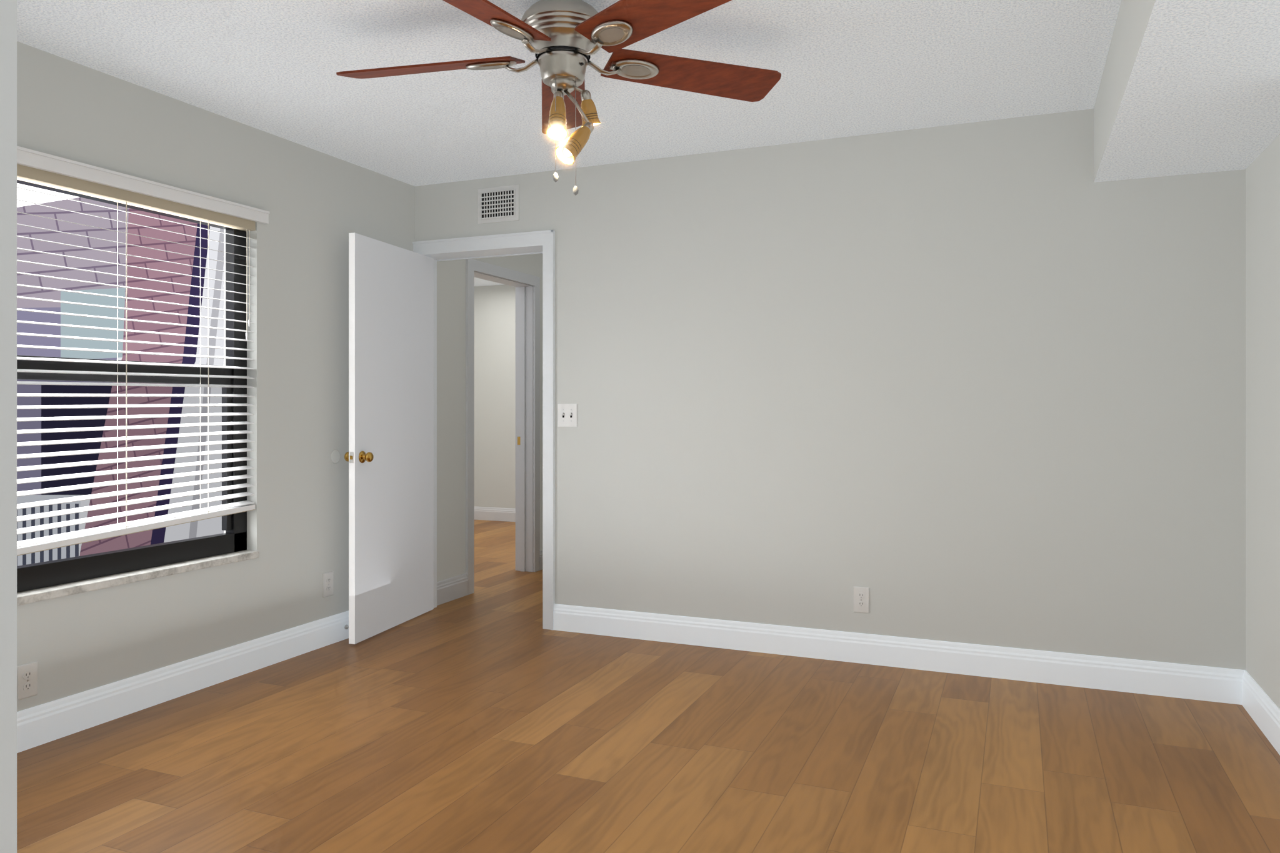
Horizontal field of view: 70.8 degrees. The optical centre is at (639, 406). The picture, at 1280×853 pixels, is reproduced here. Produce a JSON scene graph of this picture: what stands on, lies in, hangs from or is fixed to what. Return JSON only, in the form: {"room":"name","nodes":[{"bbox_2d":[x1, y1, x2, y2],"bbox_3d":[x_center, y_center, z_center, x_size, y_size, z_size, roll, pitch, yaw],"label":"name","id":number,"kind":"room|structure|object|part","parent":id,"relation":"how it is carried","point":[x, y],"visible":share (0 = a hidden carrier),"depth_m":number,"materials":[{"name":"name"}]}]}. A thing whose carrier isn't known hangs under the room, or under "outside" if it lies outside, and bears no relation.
{"room":"empty bedroom","nodes":[
{"label":"empty bedroom","id":0,"kind":"room"},
{"bbox_2d":[16,495,81,566],"bbox_3d":[-3.142,0.728,4.043,0.001,0.778,1.318,0,0,23],"label":"fence","id":1,"kind":"object","parent":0,"point":[31,498],"depth_m":4.48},
{"bbox_2d":[16,307,116,494],"bbox_3d":[-3.102,-0.038,4.167,0.001,1.010,1.569,0,0,23],"label":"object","id":2,"kind":"object","parent":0,"point":[21,315],"depth_m":4.43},
{"bbox_2d":[16,197,128,308],"bbox_3d":[-3.094,-0.734,4.189,0.001,0.847,1.614,0,0,23],"label":"brick wall","id":3,"kind":"structure","parent":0,"point":[34,209],"depth_m":4.59,"materials":[{"name":"purple brick"}]},
{"bbox_2d":[41,382,113,494],"bbox_3d":[-2.895,0.169,4.649,0.001,0.593,0.396,0,0,23],"label":"window","id":4,"kind":"structure","parent":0,"point":[45,389],"depth_m":4.61,"materials":[{"name":"black glass"}]},
{"bbox_2d":[60,287,125,358],"bbox_3d":[-2.862,-0.439,4.732,0.001,0.416,0.375,0,0,23],"label":"window","id":5,"kind":"structure","parent":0,"point":[65,296],"depth_m":4.72,"materials":[{"name":"teal glass"}]},
{"bbox_2d":[79,208,197,556],"bbox_3d":[-2.760,0.013,4.966,0.001,2.395,0.793,0,0,23],"label":"roof","id":6,"kind":"structure","parent":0,"point":[141,539],"depth_m":5.00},
{"bbox_2d":[78,226,223,556],"bbox_3d":[-2.868,-0.105,4.745,0.001,3.985,2.810,0,0,23],"label":"wall","id":7,"kind":"structure","parent":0,"point":[212,526],"depth_m":5.38,"materials":[{"name":"white paint"}]},
{"bbox_2d":[150,223,209,544],"bbox_3d":[-2.661,0.004,5.195,0.001,2.451,0.469,0,0,23],"label":"roof edge trim","id":8,"kind":"object","parent":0,"point":[158,535],"depth_m":5.25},
{"bbox_2d":[188,228,223,538],"bbox_3d":[-2.590,0.024,5.365,0.001,2.504,0.353,0,0,23],"label":"roof trim","id":9,"kind":"structure","parent":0,"point":[219,266],"depth_m":5.40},
{"bbox_2d":[16,41,515,711],"bbox_3d":[-2.399,-0.034,5.604,2.400,2.448,7.820,0,0,23],"label":"wall","id":10,"kind":"structure","parent":0,"point":[298,526],"depth_m":4.14,"materials":[{"name":"grey paint"}]},
{"bbox_2d":[16,661,37,700],"bbox_3d":[-2.131,0.955,3.130,0.008,0.118,0.072,0,0,23],"label":"outlet","id":11,"kind":"object","parent":10,"relation":"attached to","point":[27,674],"visible":0.99,"depth_m":3.13,"materials":[{"name":"white plastic"}]},
{"bbox_2d":[16,179,246,592],"bbox_3d":[-2.083,-0.092,3.471,0.052,1.495,1.390,0,0,23],"label":"window","id":12,"kind":"structure","parent":10,"relation":"in","point":[59,572],"depth_m":3.77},
{"bbox_2d":[16,146,269,556],"bbox_3d":[-2.016,-0.180,3.454,0.082,1.421,1.470,0,0,23],"label":"blinds","id":13,"kind":"object","parent":12,"relation":"attached to","point":[34,167],"visible":1,"depth_m":3.49,"materials":[{"name":"white plastic"}]},
{"bbox_2d":[16,550,259,605],"bbox_3d":[-2.090,0.670,3.474,0.218,0.030,1.390,0,0,23],"label":"window sill","id":14,"kind":"structure","parent":10,"relation":"attached to","point":[40,594],"depth_m":3.49,"materials":[{"name":"white stone"}]},
{"bbox_2d":[322,571,333,597],"bbox_3d":[-1.557,0.890,4.498,0.008,0.118,0.072,0,0,23],"label":"outlet","id":15,"kind":"object","parent":10,"relation":"attached to","point":[327,577],"visible":1,"depth_m":4.49,"materials":[{"name":"white plastic"}]},
{"bbox_2d":[330,449,340,463],"bbox_3d":[-1.538,0.255,4.549,0.004,0.072,0.072,0,0,23],"label":"stopper","id":16,"kind":"object","parent":10,"relation":"attached to","point":[335,455],"visible":1,"depth_m":4.54,"materials":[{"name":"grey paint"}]},
{"bbox_2d":[344,624,348,629],"bbox_3d":[-1.476,1.128,4.588,0.056,0.024,0.024,0,0,23],"label":"doorstop","id":17,"kind":"object","parent":10,"relation":"attached to","point":[346,627],"visible":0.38,"depth_m":4.59,"materials":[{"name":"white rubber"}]},
{"bbox_2d":[344,232,433,644],"bbox_3d":[-1.301,0.160,4.840,0.188,2.040,0.809,0,0,23],"label":"door","id":18,"kind":"structure","parent":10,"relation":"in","point":[390,455],"depth_m":4.77,"materials":[{"name":"white wood"}]},
{"bbox_2d":[436,506,542,605],"bbox_3d":[-1.581,1.122,7.441,2.286,0.136,3.600,0,0,23],"label":"baseboard","id":19,"kind":"structure","parent":10,"relation":"attached to","point":[449,589],"depth_m":5.65,"materials":[{"name":"white wood"}]},
{"bbox_2d":[465,258,539,594],"bbox_3d":[-0.980,0.127,6.129,0.162,2.125,0.925,0,0,23],"label":"door frame","id":20,"kind":"structure","parent":10,"relation":"attached to","point":[527,286],"depth_m":6.47,"materials":[{"name":"white wood"}]},
{"bbox_2d":[16,0,1121,286],"bbox_3d":[-0.781,-1.308,4.123,6.530,0.100,9.600,0,0,23],"label":"ceiling","id":21,"kind":"structure","parent":0,"point":[847,68],"depth_m":3.35,"materials":[{"name":"white paint"}]},
{"bbox_2d":[336,0,781,195],"bbox_3d":[-0.276,-0.953,2.796,1.450,0.610,1.448,0,0,23],"label":"ceiling fan","id":22,"kind":"object","parent":21,"relation":"hanging from","point":[563,35],"depth_m":2.76,"materials":[{"name":"brown wood"}]},
{"bbox_2d":[1093,0,1279,182],"bbox_3d":[1.429,-1.102,1.938,0.543,0.312,3.820,0,0,23],"label":"soffit beam","id":23,"kind":"structure","parent":21,"relation":"attached to","point":[1187,87],"depth_m":2.75,"materials":[{"name":"grey paint"}]},
{"bbox_2d":[16,520,1279,852],"bbox_3d":[-0.781,1.220,4.123,6.530,0.060,9.600,0,0,23],"label":"floor","id":24,"kind":"structure","parent":0,"point":[465,724],"depth_m":3.06,"materials":[{"name":"brown wood"}]},
{"bbox_2d":[436,253,542,581],"bbox_3d":[-0.068,-0.034,6.454,1.560,2.448,2.950,0,0,23],"label":"hallway wall","id":25,"kind":"structure","parent":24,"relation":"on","point":[450,274],"depth_m":5.56,"materials":[{"name":"grey paint"}]},
{"bbox_2d":[415,108,1245,669],"bbox_3d":[0.655,-0.034,4.443,4.130,2.448,0.200,0,0,23],"label":"wall","id":26,"kind":"structure","parent":0,"point":[972,380],"depth_m":4.11,"materials":[{"name":"grey paint"}]},
{"bbox_2d":[412,230,554,630],"bbox_3d":[-0.838,0.127,5.066,0.915,2.127,0.238,0,0,23],"label":"door frame","id":27,"kind":"structure","parent":26,"relation":"in","point":[540,242],"depth_m":4.81,"materials":[{"name":"white wood"}]},
{"bbox_3d":[-0.838,0.127,5.066,0.915,2.127,0.238,0,0,23],"label":"casing trim","id":28,"kind":"part","parent":27,"relation":"part of","materials":[{"name":"white wood"}]},
{"bbox_2d":[477,184,518,223],"bbox_3d":[-0.778,-1.106,4.930,0.260,0.192,0.010,0,0,23],"label":"air vent","id":29,"kind":"object","parent":26,"relation":"in","point":[495,204],"visible":1,"depth_m":4.93,"materials":[{"name":"white metal"}]},
{"bbox_2d":[557,403,577,426],"bbox_3d":[-0.386,0.048,4.761,0.117,0.122,0.019,0,0,23],"label":"switch plate","id":30,"kind":"object","parent":26,"relation":"attached to","point":[567,413],"visible":1,"depth_m":4.76,"materials":[{"name":"white plastic"}]},
{"bbox_2d":[16,603,1279,754],"bbox_3d":[-0.174,1.122,2.610,4.020,0.136,3.820,0,0,23],"label":"baseboard","id":31,"kind":"structure","parent":26,"relation":"attached to","point":[43,724],"depth_m":3.91,"materials":[{"name":"white wood"}]},
{"bbox_2d":[853,586,869,613],"bbox_3d":[1.027,0.898,4.174,0.072,0.118,0.008,0,0,23],"label":"outlet","id":32,"kind":"object","parent":26,"relation":"attached to","point":[861,594],"visible":1,"depth_m":4.17,"materials":[{"name":"white plastic"}]},
{"bbox_2d":[1245,133,1279,709],"bbox_3d":[1.711,-0.034,1.765,0.110,2.448,3.920,0,0,23],"label":"wall","id":33,"kind":"structure","parent":0,"point":[1262,175],"depth_m":3.33,"materials":[{"name":"grey paint"}]},
{"label":"outside","id":34,"kind":"structure","parent":0,"visible":0},
{"bbox_2d":[16,183,79,207],"bbox_3d":[-3.139,-1.144,4.088,0.001,0.996,1.391,0,0,23],"label":"sky","id":35,"kind":"structure","parent":34,"point":[22,194],"depth_m":4.45,"materials":[{"name":"white"}]},
{"bbox_3d":[-0.932,-0.034,0.803,4.020,2.448,0.100,0,0,23],"label":"wall","id":36,"kind":"structure","parent":0,"visible":0},
{"bbox_2d":[0,0,16,852],"bbox_3d":[-0.057,0.122,0.434,1.090,2.135,0.136,0,0,23],"label":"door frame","id":37,"kind":"structure","parent":36,"relation":"attached to","point":[8,8],"depth_m":0.66,"materials":[{"name":"white wood"}]}
]}

